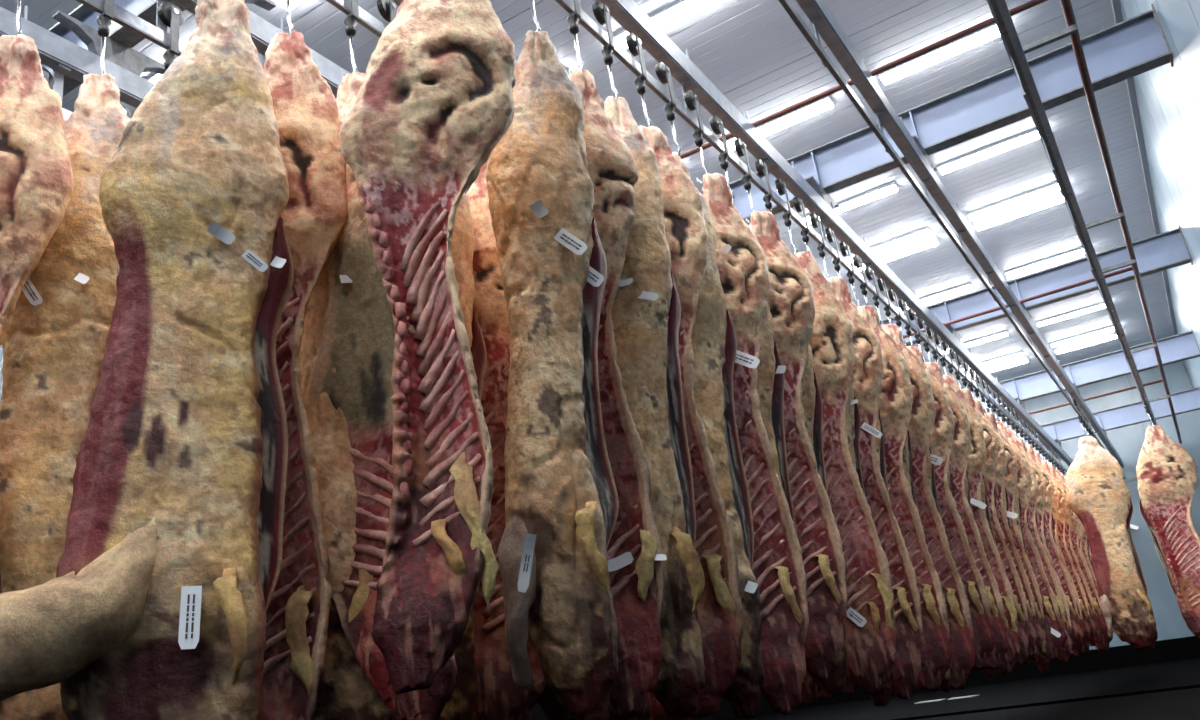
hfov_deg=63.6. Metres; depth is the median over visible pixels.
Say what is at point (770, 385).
half carcass
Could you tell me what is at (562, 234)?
print
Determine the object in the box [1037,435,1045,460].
trolley
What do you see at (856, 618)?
paper tag
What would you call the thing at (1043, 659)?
half carcass
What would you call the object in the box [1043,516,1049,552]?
half carcass
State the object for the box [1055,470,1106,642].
half carcass
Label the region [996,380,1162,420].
pipe
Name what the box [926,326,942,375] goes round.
trolley
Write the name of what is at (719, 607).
half carcass
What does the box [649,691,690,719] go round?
half carcass
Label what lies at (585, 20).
rail
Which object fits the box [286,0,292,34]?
trolley
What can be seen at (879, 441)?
half carcass
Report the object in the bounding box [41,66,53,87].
trolley
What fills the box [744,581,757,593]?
paper tag
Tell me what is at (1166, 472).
half carcass
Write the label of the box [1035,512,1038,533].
half carcass
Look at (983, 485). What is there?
half carcass
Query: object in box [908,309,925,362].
trolley
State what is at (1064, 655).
half carcass
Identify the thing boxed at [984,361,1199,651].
wall
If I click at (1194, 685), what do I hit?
gutter
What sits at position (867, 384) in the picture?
half carcass
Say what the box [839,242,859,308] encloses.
trolley
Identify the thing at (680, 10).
ceiling light
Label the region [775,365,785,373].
paper tag
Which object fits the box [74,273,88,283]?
paper tag
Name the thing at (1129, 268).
pipe
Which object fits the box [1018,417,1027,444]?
trolley
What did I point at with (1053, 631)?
paper tag
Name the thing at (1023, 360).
ceiling light
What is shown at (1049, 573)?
half carcass
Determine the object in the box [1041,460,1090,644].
half carcass
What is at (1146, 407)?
trolley
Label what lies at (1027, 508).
half carcass
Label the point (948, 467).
half carcass
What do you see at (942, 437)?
half carcass
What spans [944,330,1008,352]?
ceiling light
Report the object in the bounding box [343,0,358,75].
trolley
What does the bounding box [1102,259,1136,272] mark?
strut
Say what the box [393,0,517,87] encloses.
beam
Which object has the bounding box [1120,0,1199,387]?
wall
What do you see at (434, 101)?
half carcass
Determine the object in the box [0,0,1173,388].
ceiling
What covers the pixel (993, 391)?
trolley
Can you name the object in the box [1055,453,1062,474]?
trolley
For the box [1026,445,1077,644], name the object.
half carcass
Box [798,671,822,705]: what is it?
half carcass
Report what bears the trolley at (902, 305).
hanging from the rail at (585, 20)
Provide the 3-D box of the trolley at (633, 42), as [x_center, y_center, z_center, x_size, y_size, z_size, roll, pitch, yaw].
[0.205,-1.460,5.115,0.098,0.617,0.118,-19,-22,28]
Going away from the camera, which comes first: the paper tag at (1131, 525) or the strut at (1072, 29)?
the strut at (1072, 29)
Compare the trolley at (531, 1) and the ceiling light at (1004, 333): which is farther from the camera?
the ceiling light at (1004, 333)
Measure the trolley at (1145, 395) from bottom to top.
0.617 m
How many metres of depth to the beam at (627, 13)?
7.08 m
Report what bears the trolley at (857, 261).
hanging from the rail at (585, 20)
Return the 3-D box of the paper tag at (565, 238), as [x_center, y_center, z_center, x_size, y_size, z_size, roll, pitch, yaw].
[-0.115,-0.456,3.729,0.128,0.133,0.006,-12,-20,10]
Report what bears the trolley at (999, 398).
hanging from the rail at (585, 20)
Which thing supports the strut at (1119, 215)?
attached to the beam at (1002, 5)
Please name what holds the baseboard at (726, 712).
attached to the wall at (1, 347)
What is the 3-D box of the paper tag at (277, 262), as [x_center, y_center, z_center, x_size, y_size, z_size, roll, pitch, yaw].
[-1.116,-0.339,3.356,0.054,0.052,0.011,-5,-20,-9]
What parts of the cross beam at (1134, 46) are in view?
plate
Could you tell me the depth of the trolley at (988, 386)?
12.83 m
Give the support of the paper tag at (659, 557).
attached to the half carcass at (637, 588)
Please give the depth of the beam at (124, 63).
5.10 m
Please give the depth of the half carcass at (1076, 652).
14.01 m
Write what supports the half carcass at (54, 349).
hanging from the trolley at (104, 20)
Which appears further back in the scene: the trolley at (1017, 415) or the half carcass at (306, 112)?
the trolley at (1017, 415)
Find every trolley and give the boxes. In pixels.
[15,0,21,36]
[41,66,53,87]
[97,0,113,79]
[120,103,130,118]
[157,1,183,69]
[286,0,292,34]
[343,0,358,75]
[377,0,397,21]
[525,0,540,36]
[567,0,583,75]
[592,0,618,100]
[625,33,651,126]
[655,62,680,155]
[684,90,707,183]
[709,115,733,202]
[734,138,754,223]
[755,159,772,211]
[775,178,796,256]
[793,196,809,251]
[809,212,829,277]
[825,227,840,276]
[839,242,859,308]
[852,255,868,305]
[865,267,883,324]
[877,278,890,323]
[888,289,906,346]
[898,299,912,345]
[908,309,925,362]
[917,318,930,361]
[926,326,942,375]
[934,334,946,374]
[942,341,952,374]
[949,349,961,388]
[956,355,966,388]
[963,362,974,398]
[969,368,979,399]
[975,374,986,412]
[981,380,991,412]
[986,385,997,420]
[991,390,1001,420]
[996,395,1006,427]
[1001,400,1010,427]
[1006,404,1015,434]
[1010,409,1019,437]
[1014,413,1024,442]
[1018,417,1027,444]
[1022,421,1030,444]
[1027,425,1035,451]
[1030,428,1039,456]
[1033,432,1042,459]
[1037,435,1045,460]
[1040,438,1048,463]
[1043,442,1050,463]
[1046,444,1054,467]
[1050,448,1056,469]
[1053,451,1059,470]
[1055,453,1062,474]
[1073,398,1086,436]
[1076,403,1087,435]
[1079,408,1089,435]
[1083,412,1091,435]
[1085,416,1093,436]
[1139,388,1153,426]
[1141,395,1152,425]
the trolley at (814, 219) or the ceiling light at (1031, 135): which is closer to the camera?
the trolley at (814, 219)
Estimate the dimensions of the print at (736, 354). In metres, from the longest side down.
0.149 x 0.025 x 0.002 m
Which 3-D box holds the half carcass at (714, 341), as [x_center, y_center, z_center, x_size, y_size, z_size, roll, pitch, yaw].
[0.470,0.228,4.782,0.586,2.920,0.260,-4,-20,-11]
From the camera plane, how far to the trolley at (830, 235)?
7.70 m
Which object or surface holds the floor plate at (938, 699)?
on the floor
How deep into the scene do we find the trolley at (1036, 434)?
15.98 m
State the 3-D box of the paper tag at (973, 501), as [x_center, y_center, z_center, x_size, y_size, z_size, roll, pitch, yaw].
[3.774,1.432,9.665,0.154,0.136,0.024,-17,-22,25]
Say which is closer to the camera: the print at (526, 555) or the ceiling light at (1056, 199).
the print at (526, 555)
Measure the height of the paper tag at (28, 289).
0.114 m
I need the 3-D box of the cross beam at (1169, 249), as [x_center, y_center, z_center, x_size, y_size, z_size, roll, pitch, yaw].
[2.348,0.126,12.929,9.800,0.420,0.200,-19,-22,28]
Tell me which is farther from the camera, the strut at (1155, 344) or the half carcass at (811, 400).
the strut at (1155, 344)
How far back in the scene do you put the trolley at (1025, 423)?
15.13 m
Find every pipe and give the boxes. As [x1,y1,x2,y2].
[680,0,1047,159]
[903,267,1132,337]
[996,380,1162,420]
[1060,0,1181,443]
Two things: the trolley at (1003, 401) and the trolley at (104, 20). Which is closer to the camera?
the trolley at (104, 20)
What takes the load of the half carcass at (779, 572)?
hanging from the trolley at (691, 99)
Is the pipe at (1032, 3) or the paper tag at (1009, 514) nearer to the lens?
the pipe at (1032, 3)
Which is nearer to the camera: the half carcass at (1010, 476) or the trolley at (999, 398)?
the half carcass at (1010, 476)
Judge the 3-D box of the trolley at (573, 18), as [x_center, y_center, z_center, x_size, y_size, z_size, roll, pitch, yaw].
[-0.134,-1.601,4.592,0.098,0.617,0.118,-19,-22,28]
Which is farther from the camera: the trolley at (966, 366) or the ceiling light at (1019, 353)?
the ceiling light at (1019, 353)
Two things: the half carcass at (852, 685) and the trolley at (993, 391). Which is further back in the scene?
the trolley at (993, 391)
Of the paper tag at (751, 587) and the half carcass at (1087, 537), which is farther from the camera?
the half carcass at (1087, 537)
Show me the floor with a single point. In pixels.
(1184, 704)
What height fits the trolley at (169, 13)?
0.617 m
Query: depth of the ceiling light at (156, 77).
8.29 m
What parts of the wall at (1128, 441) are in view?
panel, panel, panel, panel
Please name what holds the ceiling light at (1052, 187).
attached to the ceiling
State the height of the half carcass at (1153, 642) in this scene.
3.017 m
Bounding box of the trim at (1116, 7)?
[1110,0,1176,334]
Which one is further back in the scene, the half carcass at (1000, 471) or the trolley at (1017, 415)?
the trolley at (1017, 415)
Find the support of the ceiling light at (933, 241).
attached to the ceiling
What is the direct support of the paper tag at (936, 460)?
attached to the half carcass at (930, 468)
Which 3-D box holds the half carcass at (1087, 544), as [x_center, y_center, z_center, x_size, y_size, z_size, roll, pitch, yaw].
[8.665,3.668,17.358,0.542,2.955,0.251,-6,-20,-5]
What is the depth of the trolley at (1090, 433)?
15.04 m
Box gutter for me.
[886,684,1199,719]
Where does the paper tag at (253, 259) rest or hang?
attached to the half carcass at (180, 474)
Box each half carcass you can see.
[0,0,293,719]
[0,34,73,593]
[0,73,130,719]
[261,30,346,719]
[299,71,393,719]
[304,164,456,719]
[339,0,515,694]
[436,192,486,719]
[466,162,547,719]
[485,30,618,719]
[536,676,570,719]
[570,68,664,718]
[604,96,704,716]
[609,692,651,719]
[638,126,742,718]
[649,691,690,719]
[672,152,764,717]
[702,173,808,714]
[722,694,755,717]
[733,203,804,651]
[750,210,846,679]
[795,251,896,694]
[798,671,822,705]
[801,343,846,693]
[827,276,922,699]
[843,665,859,693]
[846,385,892,705]
[858,306,950,691]
[876,410,890,505]
[882,324,974,689]
[903,430,950,691]
[907,346,994,669]
[925,362,1007,669]
[926,446,967,678]
[942,375,1020,674]
[947,462,982,671]
[961,388,1028,664]
[964,470,999,676]
[974,399,1035,655]
[981,475,1019,665]
[984,412,1043,654]
[994,487,1028,664]
[997,421,1062,659]
[1003,484,1036,661]
[1007,428,1067,652]
[1014,488,1049,671]
[1018,438,1071,661]
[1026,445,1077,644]
[1027,508,1030,532]
[1035,452,1082,649]
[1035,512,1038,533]
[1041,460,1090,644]
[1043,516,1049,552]
[1048,464,1095,640]
[1051,515,1077,650]
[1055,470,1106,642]
[1056,525,1081,655]
[1062,475,1109,649]
[1065,436,1155,648]
[1082,526,1097,591]
[1082,642,1089,652]
[1086,538,1109,649]
[1087,537,1113,642]
[1136,425,1199,636]
[1145,594,1157,650]
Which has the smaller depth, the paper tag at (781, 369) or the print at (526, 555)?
the print at (526, 555)
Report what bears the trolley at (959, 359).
hanging from the rail at (585, 20)
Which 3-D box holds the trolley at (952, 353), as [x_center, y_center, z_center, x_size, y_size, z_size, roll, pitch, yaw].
[4.097,0.164,11.112,0.098,0.617,0.118,-20,-23,31]
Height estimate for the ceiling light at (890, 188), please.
0.078 m
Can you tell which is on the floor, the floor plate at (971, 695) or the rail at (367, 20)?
the floor plate at (971, 695)
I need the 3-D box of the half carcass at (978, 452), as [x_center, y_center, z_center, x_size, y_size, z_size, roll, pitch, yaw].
[3.723,1.570,9.651,0.692,2.995,0.261,-4,-20,-10]
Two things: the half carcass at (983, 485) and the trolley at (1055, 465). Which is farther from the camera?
the trolley at (1055, 465)
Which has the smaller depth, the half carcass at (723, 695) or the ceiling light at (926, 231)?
the half carcass at (723, 695)
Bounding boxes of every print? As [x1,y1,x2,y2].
[24,281,37,300]
[185,594,194,638]
[246,253,262,266]
[523,555,529,571]
[560,234,581,249]
[736,354,752,363]
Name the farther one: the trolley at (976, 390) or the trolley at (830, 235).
the trolley at (976, 390)
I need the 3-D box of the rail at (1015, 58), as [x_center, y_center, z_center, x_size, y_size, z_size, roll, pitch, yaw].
[4.869,-0.773,9.428,0.060,0.312,27.050,-19,-22,28]
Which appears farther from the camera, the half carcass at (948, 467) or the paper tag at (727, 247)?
the half carcass at (948, 467)
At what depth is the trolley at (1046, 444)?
16.84 m
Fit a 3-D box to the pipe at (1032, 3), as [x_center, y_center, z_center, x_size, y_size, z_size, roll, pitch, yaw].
[1.337,-1.732,6.619,3.450,0.040,0.038,-19,-22,28]
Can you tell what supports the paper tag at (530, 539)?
attached to the half carcass at (560, 488)
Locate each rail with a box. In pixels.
[52,63,72,120]
[75,0,186,55]
[326,0,386,36]
[555,0,1067,472]
[778,0,1125,478]
[990,0,1153,422]
[1124,463,1199,481]
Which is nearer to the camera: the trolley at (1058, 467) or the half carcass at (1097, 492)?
the half carcass at (1097, 492)
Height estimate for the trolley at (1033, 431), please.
0.617 m
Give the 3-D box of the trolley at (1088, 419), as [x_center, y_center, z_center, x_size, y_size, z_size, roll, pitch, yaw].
[7.790,1.179,15.345,0.098,0.617,0.118,-18,-22,25]
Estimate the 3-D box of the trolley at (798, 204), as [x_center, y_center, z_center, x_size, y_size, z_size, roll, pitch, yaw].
[1.495,-0.921,7.103,0.098,0.617,0.118,-18,-22,27]
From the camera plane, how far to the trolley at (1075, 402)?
14.14 m
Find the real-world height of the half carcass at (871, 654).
2.900 m
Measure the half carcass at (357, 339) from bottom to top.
2.775 m
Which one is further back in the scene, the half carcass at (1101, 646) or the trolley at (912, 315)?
the half carcass at (1101, 646)
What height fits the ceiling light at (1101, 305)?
0.078 m
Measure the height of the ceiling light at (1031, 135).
0.078 m
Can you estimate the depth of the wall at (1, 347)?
9.11 m
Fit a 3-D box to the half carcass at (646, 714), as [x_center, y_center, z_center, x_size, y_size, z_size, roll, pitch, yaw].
[-0.018,0.588,5.342,0.529,3.028,0.233,-4,-20,-11]
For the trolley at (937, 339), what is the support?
hanging from the rail at (585, 20)
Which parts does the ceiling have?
panel, panel, panel, panel, panel, panel, panel, panel, panel, panel, panel, panel, panel, panel, panel, panel, panel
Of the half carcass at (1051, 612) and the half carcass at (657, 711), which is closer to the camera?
the half carcass at (657, 711)
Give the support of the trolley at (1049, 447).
hanging from the rail at (585, 20)
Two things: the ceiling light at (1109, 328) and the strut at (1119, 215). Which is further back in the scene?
the ceiling light at (1109, 328)
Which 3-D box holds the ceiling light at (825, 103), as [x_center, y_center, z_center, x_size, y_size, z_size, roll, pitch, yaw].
[1.886,-2.506,10.274,1.200,0.078,0.184,-19,-22,28]
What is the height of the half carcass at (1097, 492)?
2.983 m
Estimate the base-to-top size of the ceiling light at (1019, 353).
0.078 m
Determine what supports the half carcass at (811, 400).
hanging from the trolley at (761, 168)
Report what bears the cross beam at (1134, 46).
attached to the wall at (1168, 97)
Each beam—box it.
[0,6,165,107]
[41,0,184,96]
[170,0,350,97]
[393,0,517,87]
[595,0,1072,466]
[729,4,1173,224]
[796,0,1123,466]
[879,225,1192,345]
[971,329,1199,410]
[987,0,1156,425]
[1015,386,1199,447]
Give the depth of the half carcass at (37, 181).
3.58 m
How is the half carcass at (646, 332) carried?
hanging from the trolley at (600, 10)
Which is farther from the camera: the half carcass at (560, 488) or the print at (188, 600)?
the half carcass at (560, 488)
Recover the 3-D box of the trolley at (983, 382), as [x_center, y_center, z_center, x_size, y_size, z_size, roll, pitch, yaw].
[5.025,0.552,12.543,0.098,0.617,0.118,-19,-23,29]
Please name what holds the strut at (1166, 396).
attached to the beam at (1002, 5)
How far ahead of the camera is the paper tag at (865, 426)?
6.85 m
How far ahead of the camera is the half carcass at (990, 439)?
10.20 m
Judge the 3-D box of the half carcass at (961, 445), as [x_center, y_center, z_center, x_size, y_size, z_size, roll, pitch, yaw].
[3.358,1.391,9.077,0.681,2.904,0.246,-4,-20,-12]
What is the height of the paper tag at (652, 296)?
0.072 m
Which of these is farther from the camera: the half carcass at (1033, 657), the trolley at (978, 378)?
the trolley at (978, 378)
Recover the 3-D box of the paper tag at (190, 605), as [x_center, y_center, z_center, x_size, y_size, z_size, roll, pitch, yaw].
[-1.185,0.743,2.796,0.062,0.185,0.040,1,-21,-22]
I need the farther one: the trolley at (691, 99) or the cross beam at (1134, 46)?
the cross beam at (1134, 46)
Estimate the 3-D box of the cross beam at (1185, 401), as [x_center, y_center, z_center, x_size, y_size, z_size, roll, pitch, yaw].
[7.046,2.086,20.168,9.800,0.420,0.200,-19,-22,28]
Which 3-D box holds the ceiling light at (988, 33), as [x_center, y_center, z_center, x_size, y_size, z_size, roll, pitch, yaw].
[3.335,-2.998,9.467,1.200,0.078,0.184,-19,-22,28]
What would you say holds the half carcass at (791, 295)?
hanging from the trolley at (740, 147)
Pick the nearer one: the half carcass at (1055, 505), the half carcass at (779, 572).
the half carcass at (779, 572)
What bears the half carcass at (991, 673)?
hanging from the trolley at (921, 323)
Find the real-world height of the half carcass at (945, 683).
2.998 m
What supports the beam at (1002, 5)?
hanging from the cross beam
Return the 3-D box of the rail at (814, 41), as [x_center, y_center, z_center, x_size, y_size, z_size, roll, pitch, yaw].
[4.148,-0.528,9.829,0.060,0.312,27.050,-19,-22,28]
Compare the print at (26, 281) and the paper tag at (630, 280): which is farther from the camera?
the paper tag at (630, 280)
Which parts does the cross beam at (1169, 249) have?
plate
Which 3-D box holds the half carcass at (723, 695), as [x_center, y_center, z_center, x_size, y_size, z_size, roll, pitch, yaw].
[0.673,0.848,6.436,0.540,2.929,0.247,-8,-20,-2]
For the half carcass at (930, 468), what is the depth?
8.31 m
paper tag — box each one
[22,278,41,305]
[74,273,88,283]
[178,586,201,649]
[206,221,234,243]
[241,249,267,271]
[270,256,285,267]
[339,275,352,282]
[518,533,536,592]
[530,200,548,217]
[554,228,586,254]
[587,266,603,286]
[608,552,633,571]
[618,278,632,286]
[637,291,658,300]
[654,554,666,560]
[722,244,731,254]
[735,350,759,367]
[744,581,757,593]
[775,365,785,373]
[846,607,866,626]
[860,422,882,437]
[931,454,942,464]
[970,498,986,508]
[1007,511,1017,517]
[1051,627,1060,636]
[1130,524,1138,529]
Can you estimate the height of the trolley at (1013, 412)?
0.617 m
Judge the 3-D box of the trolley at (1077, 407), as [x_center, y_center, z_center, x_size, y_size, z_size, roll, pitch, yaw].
[7.233,0.947,14.487,0.098,0.617,0.118,-18,-22,27]
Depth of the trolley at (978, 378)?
12.25 m
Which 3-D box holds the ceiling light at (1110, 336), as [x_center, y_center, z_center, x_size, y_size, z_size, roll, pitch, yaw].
[9.731,-0.329,19.324,1.200,0.078,0.184,-19,-22,28]
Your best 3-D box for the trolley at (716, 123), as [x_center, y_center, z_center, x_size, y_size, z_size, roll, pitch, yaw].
[0.752,-1.231,5.958,0.098,0.617,0.118,-20,-23,31]
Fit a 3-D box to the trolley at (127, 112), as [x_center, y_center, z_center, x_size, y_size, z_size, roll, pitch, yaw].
[-2.551,-1.082,5.102,0.098,0.617,0.118,-19,-22,28]
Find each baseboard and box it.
[527,692,809,719]
[817,636,1199,704]
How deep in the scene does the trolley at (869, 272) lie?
8.54 m
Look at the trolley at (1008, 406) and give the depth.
13.96 m
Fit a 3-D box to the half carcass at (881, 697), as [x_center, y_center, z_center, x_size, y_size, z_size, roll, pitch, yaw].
[1.584,0.740,6.488,0.546,2.981,0.263,-6,-20,-4]
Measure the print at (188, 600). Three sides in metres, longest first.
0.131 x 0.020 x 0.001 m
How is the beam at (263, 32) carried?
hanging from the cross beam at (1169, 249)
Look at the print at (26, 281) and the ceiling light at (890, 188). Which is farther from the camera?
the ceiling light at (890, 188)
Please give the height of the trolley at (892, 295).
0.617 m
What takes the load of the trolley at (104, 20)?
hanging from the rail at (157, 34)
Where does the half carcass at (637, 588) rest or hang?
hanging from the trolley at (573, 18)
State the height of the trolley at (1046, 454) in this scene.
0.617 m
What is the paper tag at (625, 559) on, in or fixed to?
attached to the half carcass at (637, 588)
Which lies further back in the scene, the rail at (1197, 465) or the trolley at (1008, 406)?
the rail at (1197, 465)
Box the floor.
[746,658,1199,719]
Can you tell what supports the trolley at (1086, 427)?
hanging from the rail at (814, 41)
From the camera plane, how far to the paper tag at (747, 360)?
5.11 m
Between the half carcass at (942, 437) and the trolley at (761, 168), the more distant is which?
the half carcass at (942, 437)
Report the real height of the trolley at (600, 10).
0.617 m
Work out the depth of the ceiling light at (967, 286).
15.61 m
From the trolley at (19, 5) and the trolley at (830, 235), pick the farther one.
the trolley at (830, 235)
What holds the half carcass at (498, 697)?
hanging from the trolley
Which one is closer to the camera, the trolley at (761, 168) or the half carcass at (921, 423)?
the trolley at (761, 168)
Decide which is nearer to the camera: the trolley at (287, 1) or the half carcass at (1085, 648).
the trolley at (287, 1)
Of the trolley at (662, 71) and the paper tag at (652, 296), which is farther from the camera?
the trolley at (662, 71)
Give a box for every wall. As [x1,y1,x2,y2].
[0,345,2,399]
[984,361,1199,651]
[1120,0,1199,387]
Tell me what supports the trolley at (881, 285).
hanging from the rail at (585, 20)
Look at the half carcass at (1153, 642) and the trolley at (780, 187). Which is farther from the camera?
the half carcass at (1153, 642)
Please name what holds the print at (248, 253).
attached to the paper tag at (253, 259)
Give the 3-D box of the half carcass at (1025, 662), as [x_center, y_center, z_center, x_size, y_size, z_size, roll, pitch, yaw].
[4.197,1.798,10.523,0.494,2.947,0.234,-6,-20,-4]
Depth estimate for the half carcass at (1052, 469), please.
15.34 m
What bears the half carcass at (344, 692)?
hanging from the trolley at (350, 21)
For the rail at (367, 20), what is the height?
0.312 m
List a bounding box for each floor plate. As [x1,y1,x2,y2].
[914,699,944,703]
[948,695,978,699]
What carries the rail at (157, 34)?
hanging from the beam at (263, 32)
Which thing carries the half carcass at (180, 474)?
hanging from the trolley
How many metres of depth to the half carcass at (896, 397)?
7.32 m
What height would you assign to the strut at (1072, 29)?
0.040 m
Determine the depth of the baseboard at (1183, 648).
20.49 m
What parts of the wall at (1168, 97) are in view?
panel, panel, panel, panel, panel, panel, panel, panel, panel, panel, panel, panel, panel, panel, panel, panel, panel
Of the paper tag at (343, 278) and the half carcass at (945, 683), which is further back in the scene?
the half carcass at (945, 683)
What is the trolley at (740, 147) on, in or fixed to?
hanging from the rail at (585, 20)
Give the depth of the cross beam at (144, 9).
5.37 m
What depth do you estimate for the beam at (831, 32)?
7.26 m
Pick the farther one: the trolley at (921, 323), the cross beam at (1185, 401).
the cross beam at (1185, 401)
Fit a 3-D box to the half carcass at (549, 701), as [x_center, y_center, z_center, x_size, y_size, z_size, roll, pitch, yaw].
[-0.394,0.323,4.854,0.528,2.858,0.238,-5,-20,-9]
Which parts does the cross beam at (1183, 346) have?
plate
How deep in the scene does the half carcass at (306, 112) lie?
3.56 m
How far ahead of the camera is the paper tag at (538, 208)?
3.73 m
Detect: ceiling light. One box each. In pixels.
[147,73,162,83]
[274,0,304,9]
[613,0,719,48]
[726,96,833,150]
[803,182,897,223]
[844,227,931,262]
[854,237,938,270]
[878,23,999,84]
[896,282,972,310]
[937,128,1039,173]
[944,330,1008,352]
[961,350,1023,370]
[967,181,1059,219]
[967,357,1028,376]
[974,193,1064,230]
[1004,247,1084,276]
[1036,302,1105,326]
[1050,325,1113,346]
[1054,333,1116,353]
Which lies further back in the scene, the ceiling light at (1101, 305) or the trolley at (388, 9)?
the ceiling light at (1101, 305)
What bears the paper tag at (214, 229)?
attached to the half carcass at (180, 474)
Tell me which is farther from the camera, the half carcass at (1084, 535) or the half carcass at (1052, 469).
the half carcass at (1084, 535)
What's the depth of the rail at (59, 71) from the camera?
4.94 m
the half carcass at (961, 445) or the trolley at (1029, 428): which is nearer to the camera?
the half carcass at (961, 445)
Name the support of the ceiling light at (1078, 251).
attached to the ceiling
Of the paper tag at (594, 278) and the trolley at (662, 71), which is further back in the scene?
the trolley at (662, 71)
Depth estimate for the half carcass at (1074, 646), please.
14.00 m
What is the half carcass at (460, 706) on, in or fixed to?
hanging from the trolley
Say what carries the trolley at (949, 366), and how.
hanging from the rail at (585, 20)
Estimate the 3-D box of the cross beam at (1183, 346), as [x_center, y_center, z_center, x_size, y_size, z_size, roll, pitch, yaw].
[4.790,1.145,16.692,9.800,0.420,0.200,-19,-22,28]
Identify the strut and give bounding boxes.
[1022,24,1077,53]
[1086,212,1124,228]
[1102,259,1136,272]
[1131,343,1157,352]
[1148,395,1170,401]
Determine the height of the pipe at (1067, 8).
0.054 m
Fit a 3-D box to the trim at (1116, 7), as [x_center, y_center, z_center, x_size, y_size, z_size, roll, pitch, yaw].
[5.333,-3.144,9.799,0.100,0.100,27.300,-19,-22,28]

